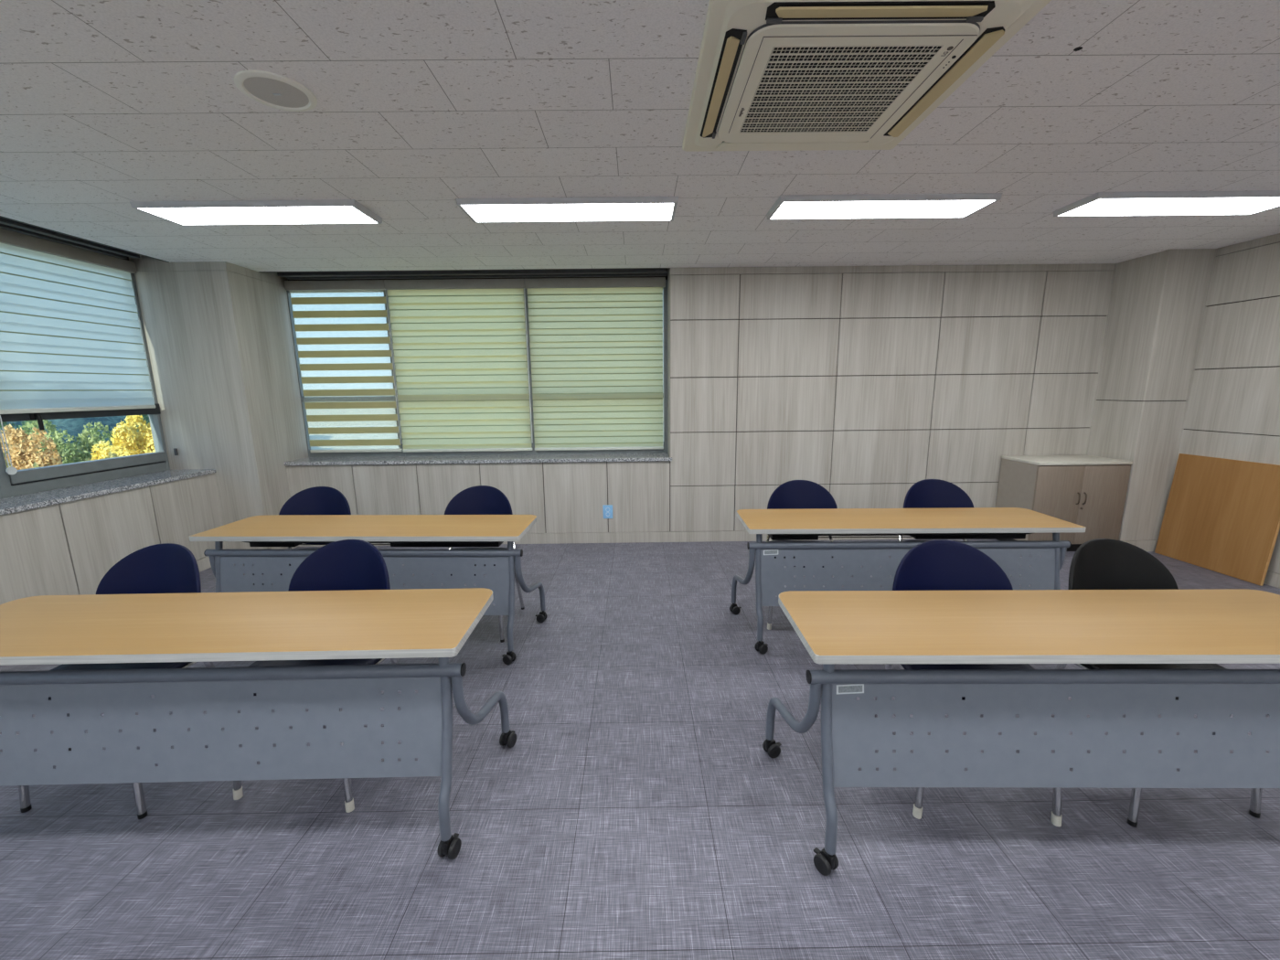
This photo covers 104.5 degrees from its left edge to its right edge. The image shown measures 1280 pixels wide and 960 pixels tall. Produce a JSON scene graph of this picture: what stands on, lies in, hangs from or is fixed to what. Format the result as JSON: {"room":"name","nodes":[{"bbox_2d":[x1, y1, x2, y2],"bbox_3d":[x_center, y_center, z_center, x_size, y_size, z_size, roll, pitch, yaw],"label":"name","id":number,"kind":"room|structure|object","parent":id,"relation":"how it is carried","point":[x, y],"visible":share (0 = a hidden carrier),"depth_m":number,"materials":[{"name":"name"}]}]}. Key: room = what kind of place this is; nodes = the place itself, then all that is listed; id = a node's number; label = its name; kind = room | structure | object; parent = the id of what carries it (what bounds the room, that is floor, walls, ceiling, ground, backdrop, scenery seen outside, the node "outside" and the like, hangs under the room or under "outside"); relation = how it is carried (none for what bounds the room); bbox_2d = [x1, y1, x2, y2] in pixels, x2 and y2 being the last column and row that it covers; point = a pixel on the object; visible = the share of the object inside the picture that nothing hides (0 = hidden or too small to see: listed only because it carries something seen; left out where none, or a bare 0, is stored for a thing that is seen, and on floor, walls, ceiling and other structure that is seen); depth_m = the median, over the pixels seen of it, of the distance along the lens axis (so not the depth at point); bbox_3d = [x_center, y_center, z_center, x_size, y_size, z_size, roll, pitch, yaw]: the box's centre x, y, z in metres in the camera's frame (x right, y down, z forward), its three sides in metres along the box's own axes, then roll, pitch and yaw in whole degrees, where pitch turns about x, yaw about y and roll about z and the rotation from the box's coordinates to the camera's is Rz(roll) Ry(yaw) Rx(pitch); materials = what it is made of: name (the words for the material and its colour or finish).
{"room":"classroom","nodes":[
{"label":"classroom","id":0,"kind":"room"},
{"bbox_2d":[0,229,227,604],"bbox_3d":[-3.936,0.029,1.053,0.460,2.600,6.520,-1,10,0],"label":"wall","id":1,"kind":"structure","parent":0,"point":[68,548],"depth_m":3.37,"materials":[{"name":"grey wood"}]},
{"bbox_2d":[0,215,169,262],"bbox_3d":[-3.900,-1.242,1.016,0.201,0.088,6.105,-1,10,0],"label":"trim","id":2,"kind":"structure","parent":1,"relation":"attached to","point":[5,223],"depth_m":3.37,"materials":[{"name":"black metal"}]},
{"bbox_2d":[0,273,170,498],"bbox_3d":[-4.096,-0.373,1.177,0.149,1.694,6.112,-1,10,0],"label":"window","id":3,"kind":"structure","parent":1,"relation":"in","point":[45,478],"depth_m":3.70,"materials":[{"name":"grey metal"}]},
{"bbox_2d":[0,228,155,414],"bbox_3d":[-4.078,-1.035,3.307,0.075,1.160,1.580,-1,10,0],"label":"roller blind","id":4,"kind":"object","parent":3,"relation":"attached to","point":[71,339],"visible":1,"depth_m":3.52,"materials":[{"name":"white fabric"}]},
{"bbox_2d":[0,414,17,474],"bbox_3d":[-4.076,-0.274,3.174,0.008,0.486,0.052,-1,10,0],"label":"chain","id":5,"kind":"object","parent":4,"relation":"hanging from","point":[9,470],"visible":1,"depth_m":3.19,"materials":[{"name":"grey"}]},
{"bbox_2d":[0,469,216,515],"bbox_3d":[-3.924,0.472,1.333,0.475,0.033,6.112,-1,10,0],"label":"trim","id":6,"kind":"structure","parent":1,"relation":"attached to","point":[54,496],"depth_m":3.46,"materials":[{"name":"grey stone"}]},
{"bbox_2d":[196,545,297,572],"bbox_3d":[-3.513,1.221,1.450,0.401,0.103,6.866,-1,10,0],"label":"baseboard","id":7,"kind":"structure","parent":1,"relation":"attached to","point":[203,563],"depth_m":4.26,"materials":[{"name":"grey wood"}]},
{"bbox_2d":[0,539,1279,959],"bbox_3d":[0.351,1.242,1.663,9.010,0.100,7.420,-1,10,0],"label":"floor","id":8,"kind":"structure","parent":0,"point":[638,808],"depth_m":1.65,"materials":[{"name":"carpet"}]},
{"bbox_2d":[16,543,240,819],"bbox_3d":[-1.984,0.732,1.924,0.482,0.865,0.478,0,10,4],"label":"chair","id":9,"kind":"object","parent":8,"relation":"on","point":[165,568],"visible":0.26,"depth_m":2.04,"materials":[{"name":"blue fabric"}]},
{"bbox_2d":[128,255,308,548],"bbox_3d":[-3.780,-0.625,4.612,0.844,2.600,0.735,-1,10,0],"label":"pier","id":10,"kind":"object","parent":8,"relation":"on","point":[218,335],"visible":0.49,"depth_m":4.27,"materials":[{"name":"grey wood"}]},
{"bbox_2d":[173,448,178,455],"bbox_3d":[-4.020,-0.244,4.297,0.038,0.060,0.019,6,12,31],"label":"clip","id":11,"kind":"object","parent":10,"relation":"attached to","point":[175,449],"visible":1,"depth_m":4.29,"materials":[{"name":"grey"}]},
{"bbox_2d":[0,587,516,859],"bbox_3d":[-1.454,0.824,1.778,1.863,0.720,0.576,-1,10,-1],"label":"folding table","id":12,"kind":"object","parent":8,"relation":"on","point":[415,623],"visible":1,"depth_m":1.58,"materials":[{"name":"grey metal"}]},
{"bbox_2d":[252,486,351,585],"bbox_3d":[-2.102,0.508,3.153,0.482,0.865,0.478,-1,10,-4],"label":"chair","id":13,"kind":"object","parent":8,"relation":"on","point":[316,500],"visible":0.34,"depth_m":3.28,"materials":[{"name":"blue fabric"}]},
{"bbox_2d":[233,539,398,812],"bbox_3d":[-1.243,0.719,1.956,0.484,0.866,0.480,1,10,8],"label":"chair","id":14,"kind":"object","parent":8,"relation":"on","point":[345,564],"visible":0.37,"depth_m":2.08,"materials":[{"name":"blue fabric"}]},
{"bbox_2d":[189,514,547,664],"bbox_3d":[-1.536,0.611,2.950,1.842,0.720,0.582,0,10,2],"label":"folding table","id":15,"kind":"object","parent":8,"relation":"on","point":[269,530],"visible":0.73,"depth_m":2.75,"materials":[{"name":"brown wood"}]},
{"bbox_2d":[242,541,503,546],"bbox_3d":[-1.531,0.330,2.897,1.605,0.093,0.370,0,10,2],"label":"shelf","id":16,"kind":"object","parent":15,"relation":"attached to","point":[251,543],"depth_m":2.83,"materials":[{"name":"black plastic"}]},
{"bbox_2d":[444,485,524,642],"bbox_3d":[-1.044,0.503,3.120,0.482,0.865,0.478,0,10,3],"label":"chair","id":17,"kind":"object","parent":8,"relation":"on","point":[478,499],"visible":0.28,"depth_m":3.25,"materials":[{"name":"blue fabric"}]},
{"bbox_2d":[766,480,837,629],"bbox_3d":[1.055,0.466,3.198,0.484,0.866,0.480,1,10,8],"label":"chair","id":18,"kind":"object","parent":8,"relation":"on","point":[794,494],"visible":0.35,"depth_m":3.33,"materials":[{"name":"blue fabric"}]},
{"bbox_2d":[729,507,1085,654],"bbox_3d":[1.508,0.571,2.983,1.835,0.720,0.582,0,10,1],"label":"folding table","id":19,"kind":"object","parent":8,"relation":"on","point":[772,576],"visible":0.77,"depth_m":2.79,"materials":[{"name":"beige wood"}]},
{"bbox_2d":[768,532,1055,540],"bbox_3d":[1.501,0.291,2.930,1.605,0.093,0.370,0,10,1],"label":"shelf","id":20,"kind":"object","parent":19,"relation":"attached to","point":[917,536],"depth_m":2.87,"materials":[{"name":"black plastic"}]},
{"bbox_2d":[898,479,973,541],"bbox_3d":[1.949,0.461,3.175,0.484,0.866,0.480,0,10,4],"label":"chair","id":21,"kind":"object","parent":8,"relation":"on","point":[926,493],"visible":0.23,"depth_m":3.31,"materials":[{"name":"blue fabric"}]},
{"bbox_2d":[874,539,1062,826],"bbox_3d":[1.208,0.710,1.857,0.484,0.866,0.480,0,10,5],"label":"chair","id":22,"kind":"object","parent":8,"relation":"on","point":[938,564],"visible":0.28,"depth_m":1.98,"materials":[{"name":"blue plastic"}]},
{"bbox_2d":[762,588,1279,875],"bbox_3d":[1.414,0.805,1.712,1.836,0.720,0.576,0,10,1],"label":"folding table","id":23,"kind":"object","parent":8,"relation":"on","point":[1242,625],"visible":1,"depth_m":1.52,"materials":[{"name":"brown wood"}]},
{"bbox_2d":[995,454,1132,551],"bbox_3d":[3.846,0.208,4.556,0.808,0.818,0.480,-1,10,0],"label":"storage cabinet","id":24,"kind":"object","parent":8,"relation":"on","point":[1087,491],"visible":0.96,"depth_m":4.35,"materials":[{"name":"beige wood"}]},
{"bbox_2d":[1087,248,1215,540],"bbox_3d":[4.493,-0.690,4.471,0.470,2.600,0.556,-1,10,0],"label":"pier","id":25,"kind":"object","parent":8,"relation":"on","point":[1157,301],"visible":0.61,"depth_m":4.25,"materials":[{"name":"grey wood"}]},
{"bbox_2d":[1055,538,1268,827],"bbox_3d":[1.883,0.703,1.849,0.482,0.865,0.478,-1,10,-4],"label":"chair","id":26,"kind":"object","parent":8,"relation":"on","point":[1099,563],"visible":0.28,"depth_m":1.97,"materials":[{"name":"black plastic"}]},
{"bbox_2d":[1154,453,1279,586],"bbox_3d":[4.597,0.276,3.943,0.077,0.884,0.755,-1,10,0],"label":"wooden board","id":27,"kind":"object","parent":8,"relation":"on","point":[1221,515],"visible":1,"depth_m":3.90,"materials":[{"name":"orange wood"}]},
{"bbox_2d":[0,0,1279,271],"bbox_3d":[0.345,-1.385,1.157,9.065,0.249,7.470,-1,10,0],"label":"ceiling","id":28,"kind":"structure","parent":0,"point":[422,106],"depth_m":2.10,"materials":[{"name":"tile"}]},
{"bbox_2d":[129,199,382,225],"bbox_3d":[-2.215,-1.567,2.914,1.245,0.032,0.310,-1,10,0],"label":"recessed light","id":29,"kind":"object","parent":28,"relation":"in","point":[325,211],"visible":1,"depth_m":2.86,"materials":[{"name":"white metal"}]},
{"bbox_2d":[139,206,376,224],"bbox_3d":[-2.215,-1.556,2.916,1.198,0.005,0.287,-1,10,0],"label":"diffuser","id":30,"kind":"object","parent":29,"relation":"attached to","point":[178,215],"depth_m":2.91,"materials":[{"name":"white plastic"}]},
{"bbox_2d":[234,69,317,111],"bbox_3d":[-1.291,-1.377,1.764,0.240,0.012,0.240,-1,10,0],"label":"ceiling speaker","id":31,"kind":"object","parent":28,"relation":"attached to","point":[272,90],"visible":1,"depth_m":1.75,"materials":[{"name":"silver metal"}]},
{"bbox_2d":[243,76,309,107],"bbox_3d":[-1.291,-1.378,1.764,0.198,0.009,0.198,-1,10,0],"label":"grille","id":32,"kind":"object","parent":31,"relation":"attached to","point":[272,91],"depth_m":1.75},
{"bbox_2d":[455,196,678,222],"bbox_3d":[-0.408,-1.588,2.920,1.245,0.032,0.310,-1,10,0],"label":"recessed light","id":33,"kind":"object","parent":28,"relation":"in","point":[602,208],"visible":1,"depth_m":2.86,"materials":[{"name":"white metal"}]},
{"bbox_2d":[682,0,1051,151],"bbox_3d":[0.662,-1.381,1.753,0.944,0.044,0.944,-1,10,0],"label":"air conditioner","id":34,"kind":"object","parent":28,"relation":"attached to","point":[772,75],"visible":1,"depth_m":1.60,"materials":[{"name":"beige plastic"}]},
{"bbox_2d":[700,28,746,138],"bbox_3d":[0.281,-1.365,1.753,0.062,0.016,0.630,-1,10,0],"label":"outlet","id":35,"kind":"object","parent":34,"relation":"attached to","point":[730,52],"depth_m":1.67,"materials":[{"name":"plastic"}]},
{"bbox_2d":[715,140,868,150],"bbox_3d":[0.659,-1.441,2.134,0.660,0.011,0.066,-1,10,0],"label":"outlet","id":36,"kind":"object","parent":34,"relation":"attached to","point":[720,145],"depth_m":2.13,"materials":[{"name":"beige plastic"}]},
{"bbox_2d":[739,44,943,133],"bbox_3d":[0.662,-1.365,1.756,0.518,0.008,0.520,-1,10,0],"label":"grille","id":37,"kind":"object","parent":34,"relation":"attached to","point":[796,89],"depth_m":1.70,"materials":[{"name":"beige plastic"}]},
{"bbox_2d":[765,0,995,23],"bbox_3d":[0.665,-1.300,1.381,0.630,0.017,0.062,-1,10,0],"label":"outlet","id":38,"kind":"object","parent":34,"relation":"attached to","point":[776,12],"depth_m":1.37,"materials":[{"name":"plastic"}]},
{"bbox_2d":[883,26,1004,137],"bbox_3d":[1.044,-1.375,1.757,0.060,0.013,0.630,-1,10,0],"label":"outlet","id":39,"kind":"object","parent":34,"relation":"attached to","point":[987,37],"depth_m":1.67,"materials":[{"name":"plastic"}]},
{"bbox_2d":[766,192,1002,219],"bbox_3d":[1.405,-1.609,2.926,1.245,0.032,0.310,-1,10,0],"label":"recessed light","id":40,"kind":"object","parent":28,"relation":"in","point":[880,206],"visible":1,"depth_m":2.87,"materials":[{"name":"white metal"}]},
{"bbox_2d":[771,200,994,218],"bbox_3d":[1.405,-1.598,2.928,1.198,0.005,0.287,-1,10,0],"label":"diffuser","id":41,"kind":"object","parent":40,"relation":"attached to","point":[783,208],"depth_m":2.92,"materials":[{"name":"white plastic"}]},
{"bbox_2d":[1073,46,1082,51],"bbox_3d":[1.403,-1.381,1.588,0.025,0.002,0.020,-5,11,-22],"label":"hook","id":42,"kind":"object","parent":28,"relation":"attached to","point":[1078,48],"depth_m":1.59,"materials":[{"name":"black"}]},
{"bbox_2d":[1052,190,1279,216],"bbox_3d":[3.185,-1.630,2.931,1.245,0.032,0.310,-1,10,0],"label":"recessed light","id":43,"kind":"object","parent":28,"relation":"in","point":[1157,203],"visible":1,"depth_m":2.89,"materials":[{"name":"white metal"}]},
{"bbox_2d":[1059,197,1279,215],"bbox_3d":[3.185,-1.619,2.933,1.198,0.005,0.287,-1,10,0],"label":"diffuser","id":44,"kind":"object","parent":43,"relation":"attached to","point":[1093,206],"depth_m":2.93,"materials":[{"name":"white plastic"}]},
{"bbox_2d":[286,263,1115,533],"bbox_3d":[0.310,-0.712,4.846,9.010,2.600,0.454,-1,10,0],"label":"wall","id":45,"kind":"structure","parent":0,"point":[865,385],"depth_m":4.62,"materials":[{"name":"grey wood"}]},
{"bbox_2d":[258,267,670,279],"bbox_3d":[-1.556,-1.906,4.505,3.643,0.088,0.237,-1,10,0],"label":"trim","id":46,"kind":"structure","parent":45,"relation":"attached to","point":[620,272],"depth_m":4.48,"materials":[{"name":"black metal"}]},
{"bbox_2d":[286,279,667,457],"bbox_3d":[-1.556,-1.075,4.901,3.658,1.666,0.047,-1,10,0],"label":"window","id":47,"kind":"structure","parent":45,"relation":"in","point":[304,399],"depth_m":4.93,"materials":[{"name":"grey metal"}]},
{"bbox_2d":[284,279,402,452],"bbox_3d":[-2.870,-1.082,4.846,0.938,1.632,0.075,-1,10,0],"label":"roller blind","id":48,"kind":"object","parent":47,"relation":"attached to","point":[355,284],"visible":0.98,"depth_m":4.83,"materials":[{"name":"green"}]},
{"bbox_2d":[384,278,533,452],"bbox_3d":[-1.744,-1.093,4.852,1.316,1.638,0.075,-1,10,0],"label":"roller blind","id":49,"kind":"object","parent":47,"relation":"attached to","point":[460,346],"visible":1,"depth_m":4.84,"materials":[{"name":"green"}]},
{"bbox_2d":[523,277,665,450],"bbox_3d":[-0.417,-1.108,4.859,1.334,1.638,0.075,-1,10,0],"label":"roller blind","id":50,"kind":"object","parent":47,"relation":"attached to","point":[596,344],"visible":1,"depth_m":4.85,"materials":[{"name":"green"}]},
{"bbox_2d":[283,452,671,465],"bbox_3d":[-1.531,-0.210,4.883,3.667,0.033,0.416,-1,10,0],"label":"trim","id":51,"kind":"structure","parent":45,"relation":"attached to","point":[654,456],"depth_m":4.72,"materials":[{"name":"grey stone"}]},
{"bbox_2d":[297,530,915,546],"bbox_3d":[0.463,0.553,4.856,7.615,0.103,0.026,-1,10,0],"label":"baseboard","id":52,"kind":"structure","parent":45,"relation":"attached to","point":[734,535],"depth_m":4.84,"materials":[{"name":"grey wood"}]},
{"bbox_2d":[602,504,612,518],"bbox_3d":[-0.310,0.307,4.792,0.095,0.132,0.010,-1,10,0],"label":"wall outlet","id":53,"kind":"object","parent":45,"relation":"attached to","point":[607,509],"visible":1,"depth_m":4.79,"materials":[{"name":"blue plastic"}]},
{"bbox_2d":[1173,233,1279,573],"bbox_3d":[4.747,-0.110,1.287,0.190,2.600,6.900,-1,10,0],"label":"wall","id":54,"kind":"structure","parent":0,"point":[1232,410],"depth_m":3.83,"materials":[{"name":"grey wood"}]},
{"bbox_2d":[1118,539,1279,588],"bbox_3d":[4.488,1.125,1.494,0.396,0.103,6.866,-1,10,0],"label":"baseboard","id":55,"kind":"structure","parent":54,"relation":"attached to","point":[1272,579],"depth_m":4.41,"materials":[{"name":"grey wood"}]},
{"label":"outside","id":56,"kind":"structure","parent":0,"visible":0},
{"bbox_2d":[308,425,663,449],"bbox_3d":[-30.255,1.908,50.951,220.000,0.500,220.000,-1,10,0],"label":"ground","id":57,"kind":"structure","parent":56,"point":[329,436],"depth_m":117.11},
{"bbox_2d":[2,451,39,468],"bbox_3d":[-16.532,3.573,13.841,1.759,9.310,1.893,3,11,18],"label":"tree","id":58,"kind":"object","parent":57,"relation":"on","point":[35,464],"visible":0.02,"depth_m":13.10,"materials":[{"name":"green plant"}]},
{"bbox_2d":[0,420,47,453],"bbox_3d":[-37.555,0.618,30.416,3.440,9.606,3.064,5,12,30],"label":"tree","id":59,"kind":"object","parent":57,"relation":"on","point":[5,422],"visible":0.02,"depth_m":30.06,"materials":[{"name":"green plant"}]},
{"bbox_2d":[0,424,63,469],"bbox_3d":[-22.544,2.611,18.913,1.755,9.504,1.638,-1,10,0],"label":"tree","id":60,"kind":"object","parent":57,"relation":"on","point":[23,454],"visible":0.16,"depth_m":18.11,"materials":[{"name":"orange plant"}]},
{"bbox_2d":[21,419,113,464],"bbox_3d":[-27.856,1.566,24.774,2.684,9.565,3.230,-1,10,0],"label":"tree","id":61,"kind":"object","parent":57,"relation":"on","point":[77,454],"visible":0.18,"depth_m":23.96,"materials":[{"name":"green plant"}]},
{"bbox_2d":[86,451,119,460],"bbox_3d":[-17.742,3.354,17.056,1.988,8.609,1.772,4,11,25],"label":"tree","id":62,"kind":"object","parent":57,"relation":"on","point":[110,454],"visible":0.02,"depth_m":16.76,"materials":[{"name":"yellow plant"}]},
{"bbox_2d":[90,440,119,460],"bbox_3d":[-24.140,2.360,23.167,1.738,8.502,1.687,-1,10,0],"label":"tree","id":63,"kind":"object","parent":57,"relation":"on","point":[102,452],"visible":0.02,"depth_m":22.16,"materials":[{"name":"yellow plant"}]},
{"bbox_2d":[110,415,155,456],"bbox_3d":[-20.310,1.957,21.224,2.118,9.909,2.041,-1,10,0],"label":"tree","id":64,"kind":"object","parent":57,"relation":"on","point":[131,442],"visible":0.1,"depth_m":20.33,"materials":[{"name":"yellow plant"}]},
{"bbox_2d":[119,414,149,437],"bbox_3d":[-32.511,0.087,33.052,3.306,9.593,3.157,-1,10,0],"label":"tree","id":65,"kind":"object","parent":57,"relation":"on","point":[145,417],"visible":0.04,"depth_m":31.56,"materials":[{"name":"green plant"}]},
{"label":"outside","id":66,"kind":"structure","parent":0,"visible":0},
{"bbox_2d":[0,414,149,460],"bbox_3d":[-84.491,-4.919,51.644,105.702,14.654,114.194,-1,10,0],"label":"hillside","id":67,"kind":"structure","parent":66,"point":[74,427],"depth_m":56.42,"materials":[{"name":"plant"}]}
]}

